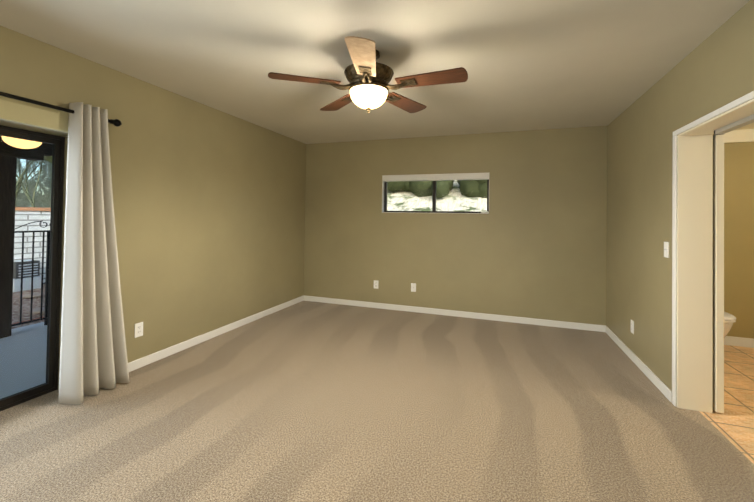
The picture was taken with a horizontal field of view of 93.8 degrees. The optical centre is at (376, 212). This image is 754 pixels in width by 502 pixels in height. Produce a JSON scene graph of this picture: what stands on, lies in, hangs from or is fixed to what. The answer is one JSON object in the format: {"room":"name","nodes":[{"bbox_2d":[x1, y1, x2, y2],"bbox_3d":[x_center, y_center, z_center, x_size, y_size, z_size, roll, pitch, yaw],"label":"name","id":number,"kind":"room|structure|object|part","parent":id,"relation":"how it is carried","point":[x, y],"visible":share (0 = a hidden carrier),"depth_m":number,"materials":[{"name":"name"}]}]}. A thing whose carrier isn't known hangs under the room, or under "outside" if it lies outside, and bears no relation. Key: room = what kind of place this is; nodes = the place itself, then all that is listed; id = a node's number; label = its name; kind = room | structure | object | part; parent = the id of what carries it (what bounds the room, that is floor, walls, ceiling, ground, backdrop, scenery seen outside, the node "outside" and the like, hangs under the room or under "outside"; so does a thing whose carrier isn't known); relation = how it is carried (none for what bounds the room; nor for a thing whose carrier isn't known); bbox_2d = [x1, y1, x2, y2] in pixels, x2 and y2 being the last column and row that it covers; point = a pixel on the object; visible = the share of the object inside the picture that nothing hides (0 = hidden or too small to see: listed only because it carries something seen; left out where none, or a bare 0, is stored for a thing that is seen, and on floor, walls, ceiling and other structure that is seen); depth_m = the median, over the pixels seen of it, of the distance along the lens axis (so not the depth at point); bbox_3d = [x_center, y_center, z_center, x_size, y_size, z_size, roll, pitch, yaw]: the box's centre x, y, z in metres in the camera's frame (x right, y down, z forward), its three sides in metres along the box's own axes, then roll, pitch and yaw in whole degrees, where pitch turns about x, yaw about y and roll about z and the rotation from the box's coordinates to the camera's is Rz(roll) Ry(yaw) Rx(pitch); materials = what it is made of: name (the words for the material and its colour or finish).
{"room":"empty bedroom","nodes":[
{"label":"empty bedroom","id":0,"kind":"room"},
{"bbox_2d":[0,25,305,388],"bbox_3d":[-2.331,0.087,2.529,0.300,2.440,6.937,1,-1,19],"label":"wall","id":1,"kind":"structure","parent":0,"point":[209,207],"depth_m":3.38,"materials":[{"name":"beige paint"}]},
{"bbox_2d":[0,137,52,160],"bbox_3d":[-3.909,-0.870,1.703,2.150,0.480,5.100,1,-1,19],"label":"roof","id":2,"kind":"structure","parent":1,"relation":"attached to","point":[32,152],"depth_m":3.90,"materials":[{"name":"black"}]},
{"bbox_2d":[0,136,41,148],"bbox_3d":[-3.280,-0.814,3.273,0.290,0.445,0.290,1,-1,19],"label":"lamp","id":3,"kind":"object","parent":2,"relation":"hanging from","point":[17,144],"depth_m":3.20,"materials":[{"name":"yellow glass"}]},
{"bbox_2d":[0,125,64,410],"bbox_3d":[-2.691,0.356,1.782,0.100,1.869,1.814,1,-1,19],"label":"sliding door","id":4,"kind":"structure","parent":1,"relation":"attached to","point":[54,280],"depth_m":2.58,"materials":[{"name":"brown metal"}]},
{"bbox_2d":[0,96,68,131],"bbox_3d":[-2.453,-0.652,1.688,0.012,0.141,2.000,1,-1,19],"label":"trim","id":5,"kind":"structure","parent":1,"relation":"attached to","point":[11,109],"depth_m":2.29,"materials":[{"name":"beige paint"}]},
{"bbox_2d":[0,91,129,404],"bbox_3d":[-2.355,0.255,1.675,0.222,2.062,2.317,1,-1,19],"label":"curtain","id":6,"kind":"object","parent":1,"relation":"hanging from","point":[93,354],"visible":1,"depth_m":2.49,"materials":[{"name":"white fabric"}]},
{"bbox_3d":[-2.398,-0.712,1.690,0.114,0.070,2.278,1,-1,19],"label":"rod","id":7,"kind":"part","parent":6,"relation":"part of","materials":[{"name":"black metal"}]},
{"bbox_2d":[134,322,142,337],"bbox_3d":[-2.015,0.994,2.989,0.008,0.117,0.072,1,-1,19],"label":"electrical outlet","id":8,"kind":"object","parent":1,"relation":"attached to","point":[138,331],"visible":1,"depth_m":2.98,"materials":[{"name":"white plastic"}]},
{"bbox_2d":[128,295,303,371],"bbox_3d":[-1.658,1.301,4.013,0.013,0.078,3.070,1,-1,19],"label":"baseboard","id":9,"kind":"structure","parent":1,"relation":"attached to","point":[161,354],"depth_m":3.62,"materials":[{"name":"white wood"}]},
{"bbox_2d":[0,0,749,143],"bbox_3d":[0.672,-1.177,1.504,6.623,0.150,6.937,1,-1,19],"label":"ceiling","id":10,"kind":"structure","parent":0,"point":[539,64],"depth_m":2.40,"materials":[{"name":"white paint"}]},
{"bbox_2d":[268,36,467,113],"bbox_3d":[-0.015,-0.887,2.414,1.239,0.423,1.283,1,-1,19],"label":"ceiling fan","id":11,"kind":"object","parent":10,"relation":"hanging from","point":[368,77],"visible":1,"depth_m":2.32,"materials":[{"name":"brown wood"}]},
{"bbox_3d":[-0.438,-0.868,2.317,0.505,0.062,0.384,1,-1,19],"label":"blade","id":12,"kind":"part","parent":11,"relation":"part of","materials":[{"name":"brown wood"}]},
{"bbox_3d":[-0.269,-0.859,2.771,0.492,0.062,0.405,1,-1,19],"label":"blade","id":13,"kind":"part","parent":11,"relation":"part of","materials":[{"name":"brown wood"}]},
{"bbox_3d":[-0.055,-0.866,2.046,0.256,0.062,0.563,1,-1,19],"label":"blade","id":14,"kind":"part","parent":11,"relation":"part of","materials":[{"name":"brown wood"}]},
{"bbox_3d":[-0.058,-0.775,2.431,0.260,0.115,0.260,1,-1,19],"label":"lamp shade","id":15,"kind":"part","parent":11,"relation":"part of","materials":[{"name":"white glass"}]},
{"bbox_3d":[0.203,-0.852,2.722,0.275,0.062,0.557,1,-1,19],"label":"blade","id":16,"kind":"part","parent":11,"relation":"part of","materials":[{"name":"brown wood"}]},
{"bbox_3d":[0.293,-0.857,2.292,0.577,0.062,0.160,1,-1,19],"label":"blade","id":17,"kind":"part","parent":11,"relation":"part of","materials":[{"name":"brown wood"}]},
{"bbox_2d":[0,301,753,501],"bbox_3d":[-0.334,1.387,1.777,4.393,0.120,6.487,1,-1,19],"label":"floor carpet","id":18,"kind":"object","parent":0,"point":[306,401],"visible":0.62,"depth_m":2.21,"materials":[{"name":"beige carpet"}]},
{"bbox_2d":[304,126,753,338],"bbox_3d":[1.898,0.184,4.590,6.323,2.440,0.250,1,-1,19],"label":"wall","id":19,"kind":"structure","parent":0,"point":[532,243],"depth_m":4.59,"materials":[{"name":"beige paint"}]},
{"bbox_2d":[374,280,378,288],"bbox_3d":[-0.014,1.043,5.104,0.072,0.117,0.008,1,-1,19],"label":"electrical outlet","id":20,"kind":"object","parent":19,"relation":"attached to","point":[376,283],"visible":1,"depth_m":5.10,"materials":[{"name":"white plastic"}]},
{"bbox_2d":[411,283,415,291],"bbox_3d":[0.507,1.048,4.917,0.072,0.117,0.018,1,-1,19],"label":"electrical outlet","id":21,"kind":"object","parent":19,"relation":"attached to","point":[413,287],"visible":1,"depth_m":4.92,"materials":[{"name":"white plastic"}]},
{"bbox_2d":[382,173,488,213],"bbox_3d":[0.793,-0.257,4.924,1.477,0.539,0.136,1,-1,19],"label":"window","id":22,"kind":"structure","parent":19,"relation":"in","point":[433,201],"depth_m":4.94,"materials":[{"name":"clear glass"}]},
{"bbox_2d":[383,173,488,212],"bbox_3d":[0.781,-0.258,4.888,1.467,0.529,0.082,1,-1,19],"label":"window shade","id":23,"kind":"object","parent":22,"relation":"attached to","point":[444,177],"visible":0.98,"depth_m":4.83,"materials":[{"name":"white"}]},
{"bbox_2d":[304,295,604,331],"bbox_3d":[0.774,1.351,4.820,4.073,0.078,0.013,1,-1,19],"label":"baseboard","id":24,"kind":"structure","parent":19,"relation":"attached to","point":[562,324],"depth_m":4.68,"materials":[{"name":"white wood"}]},
{"bbox_2d":[606,0,753,406],"bbox_3d":[1.705,0.126,0.984,0.195,2.440,6.687,1,-1,19],"label":"wall","id":25,"kind":"structure","parent":0,"point":[713,71],"depth_m":2.88,"materials":[{"name":"beige paint"}]},
{"bbox_2d":[631,320,633,333],"bbox_3d":[2.410,1.081,3.336,0.008,0.117,0.072,1,-1,19],"label":"electrical outlet","id":26,"kind":"object","parent":25,"relation":"attached to","point":[632,326],"visible":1,"depth_m":3.32,"materials":[{"name":"white plastic"}]},
{"bbox_2d":[605,325,671,401],"bbox_3d":[2.407,1.354,3.339,0.013,0.078,1.656,1,-1,19],"label":"baseboard","id":27,"kind":"structure","parent":25,"relation":"attached to","point":[660,385],"depth_m":3.06,"materials":[{"name":"white wood"}]},
{"bbox_2d":[664,242,668,257],"bbox_3d":[2.183,0.282,2.666,0.010,0.117,0.072,1,-1,19],"label":"light switch","id":28,"kind":"object","parent":25,"relation":"attached to","point":[666,249],"visible":1,"depth_m":2.65,"materials":[{"name":"white plastic"}]},
{"bbox_2d":[672,91,753,412],"bbox_3d":[2.249,0.388,2.451,0.282,1.978,1.932,1,-1,19],"label":"door frame","id":29,"kind":"structure","parent":25,"relation":"attached to","point":[695,268],"depth_m":2.46,"materials":[{"name":"beige wood"}]},
{"bbox_2d":[713,134,723,412],"bbox_3d":[2.491,0.414,2.820,0.044,1.920,0.855,1,-1,19],"label":"pocket door","id":30,"kind":"structure","parent":25,"relation":"in","point":[718,273],"depth_m":2.42,"materials":[{"name":"beige wood"}]},
{"bbox_2d":[699,345,753,463],"bbox_3d":[3.120,1.444,1.998,1.980,0.120,3.787,1,-1,19],"label":"floor","id":31,"kind":"structure","parent":0,"point":[733,423],"depth_m":2.57,"materials":[{"name":"beige tile"}]},
{"bbox_2d":[724,312,735,337],"bbox_3d":[3.271,1.022,3.578,0.396,0.775,0.708,1,-1,19],"label":"toilet","id":32,"kind":"object","parent":31,"relation":"on","point":[729,320],"visible":0.15,"depth_m":3.26,"materials":[{"name":"white ceramic"}]},
{"label":"outside","id":33,"kind":"structure","parent":0,"visible":0},
{"bbox_2d":[0,322,46,398],"bbox_3d":[-3.895,1.349,1.610,2.020,0.122,5.020,1,-1,19],"label":"floor","id":34,"kind":"structure","parent":33,"point":[9,386],"depth_m":3.17,"materials":[{"name":"white concrete"}]},
{"bbox_2d":[0,155,16,337],"bbox_3d":[-3.982,0.359,3.738,0.150,1.918,0.150,1,-1,19],"label":"patio post","id":35,"kind":"object","parent":34,"relation":"on","point":[4,249],"depth_m":3.73,"materials":[{"name":"black metal"}]},
{"bbox_2d":[12,220,45,325],"bbox_3d":[-3.949,0.706,3.977,0.030,1.233,0.333,1,-1,19],"label":"railing","id":36,"kind":"object","parent":34,"relation":"on","point":[23,232],"depth_m":4.02,"materials":[{"name":"grey metal"}]},
{"bbox_2d":[43,223,49,324],"bbox_3d":[-3.045,0.718,3.861,1.814,1.233,0.044,1,-1,19],"label":"railing","id":37,"kind":"object","parent":34,"relation":"on","point":[46,279],"depth_m":4.15,"materials":[{"name":"grey metal"}]},
{"bbox_2d":[12,284,44,328],"bbox_3d":[-13.447,1.445,9.708,54.000,0.200,70.000,1,-1,19],"label":"ground","id":38,"kind":"structure","parent":33,"point":[16,312],"depth_m":5.26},
{"bbox_2d":[13,260,40,291],"bbox_3d":[-6.476,1.141,6.459,0.380,0.524,0.420,1,-1,19],"label":"ac unit","id":39,"kind":"object","parent":38,"relation":"on","point":[36,278],"depth_m":6.38,"materials":[{"name":"grey metal"}]},
{"bbox_2d":[18,293,44,297],"bbox_3d":[-5.692,1.368,5.831,0.323,0.015,0.340,1,-1,1],"label":"stepping stone","id":40,"kind":"object","parent":38,"relation":"on","point":[34,294],"depth_m":5.78,"materials":[{"name":"beige stone"}]},
{"bbox_2d":[14,207,50,282],"bbox_3d":[-6.545,0.675,7.309,0.260,1.520,70.000,1,-1,19],"label":"wall","id":41,"kind":"structure","parent":38,"relation":"on","point":[37,215],"depth_m":6.77,"materials":[{"name":"white brick"}]},
{"bbox_2d":[15,156,51,207],"bbox_3d":[-8.961,-2.100,11.390,9.991,7.122,44.000,1,-1,19],"label":"trees","id":42,"kind":"object","parent":38,"relation":"on","point":[29,196],"depth_m":9.71,"materials":[{"name":"green plant"}]},
{"bbox_2d":[25,307,44,312],"bbox_3d":[-4.724,1.370,4.963,0.320,0.015,0.304,1,-1,19],"label":"stepping stone","id":43,"kind":"object","parent":38,"relation":"on","point":[34,310],"depth_m":4.90,"materials":[{"name":"beige stone"}]},
{"bbox_2d":[387,180,486,211],"bbox_3d":[4.882,-2.316,13.532,22.000,8.000,16.000,1,-1,19],"label":"hill","id":44,"kind":"structure","parent":38,"relation":"on","point":[407,200],"depth_m":10.11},
{"bbox_2d":[388,181,432,196],"bbox_3d":[0.871,-1.212,11.276,2.516,1.575,1.466,1,-1,19],"label":"bush","id":45,"kind":"object","parent":44,"relation":"on","point":[423,186],"depth_m":10.58,"materials":[{"name":"green plant"}]},
{"bbox_2d":[399,180,453,191],"bbox_3d":[1.516,-1.124,10.943,1.790,1.153,1.253,1,-1,19],"label":"bush","id":46,"kind":"object","parent":44,"relation":"on","point":[406,184],"depth_m":10.79,"materials":[{"name":"green plant"}]},
{"bbox_2d":[431,180,486,197],"bbox_3d":[2.583,-0.951,10.245,1.885,1.356,1.302,1,-1,19],"label":"bush","id":47,"kind":"object","parent":44,"relation":"on","point":[473,188],"depth_m":9.92,"materials":[{"name":"green plant"}]},
{"bbox_3d":[3.221,0.163,1.910,2.055,2.440,3.937,1,-1,19],"label":"wall","id":48,"kind":"structure","parent":0,"visible":0},
{"bbox_2d":[724,122,753,142],"bbox_3d":[3.192,-0.921,2.022,1.905,0.270,3.787,1,-1,19],"label":"ceiling","id":49,"kind":"structure","parent":48,"relation":"attached to","point":[743,134],"depth_m":3.75,"materials":[{"name":"beige paint"}]},
{"bbox_2d":[724,336,753,347],"bbox_3d":[3.772,1.373,3.771,1.890,0.095,0.014,1,-1,19],"label":"baseboard","id":50,"kind":"structure","parent":48,"relation":"attached to","point":[738,341],"depth_m":3.73,"materials":[{"name":"white wood"}]}
]}

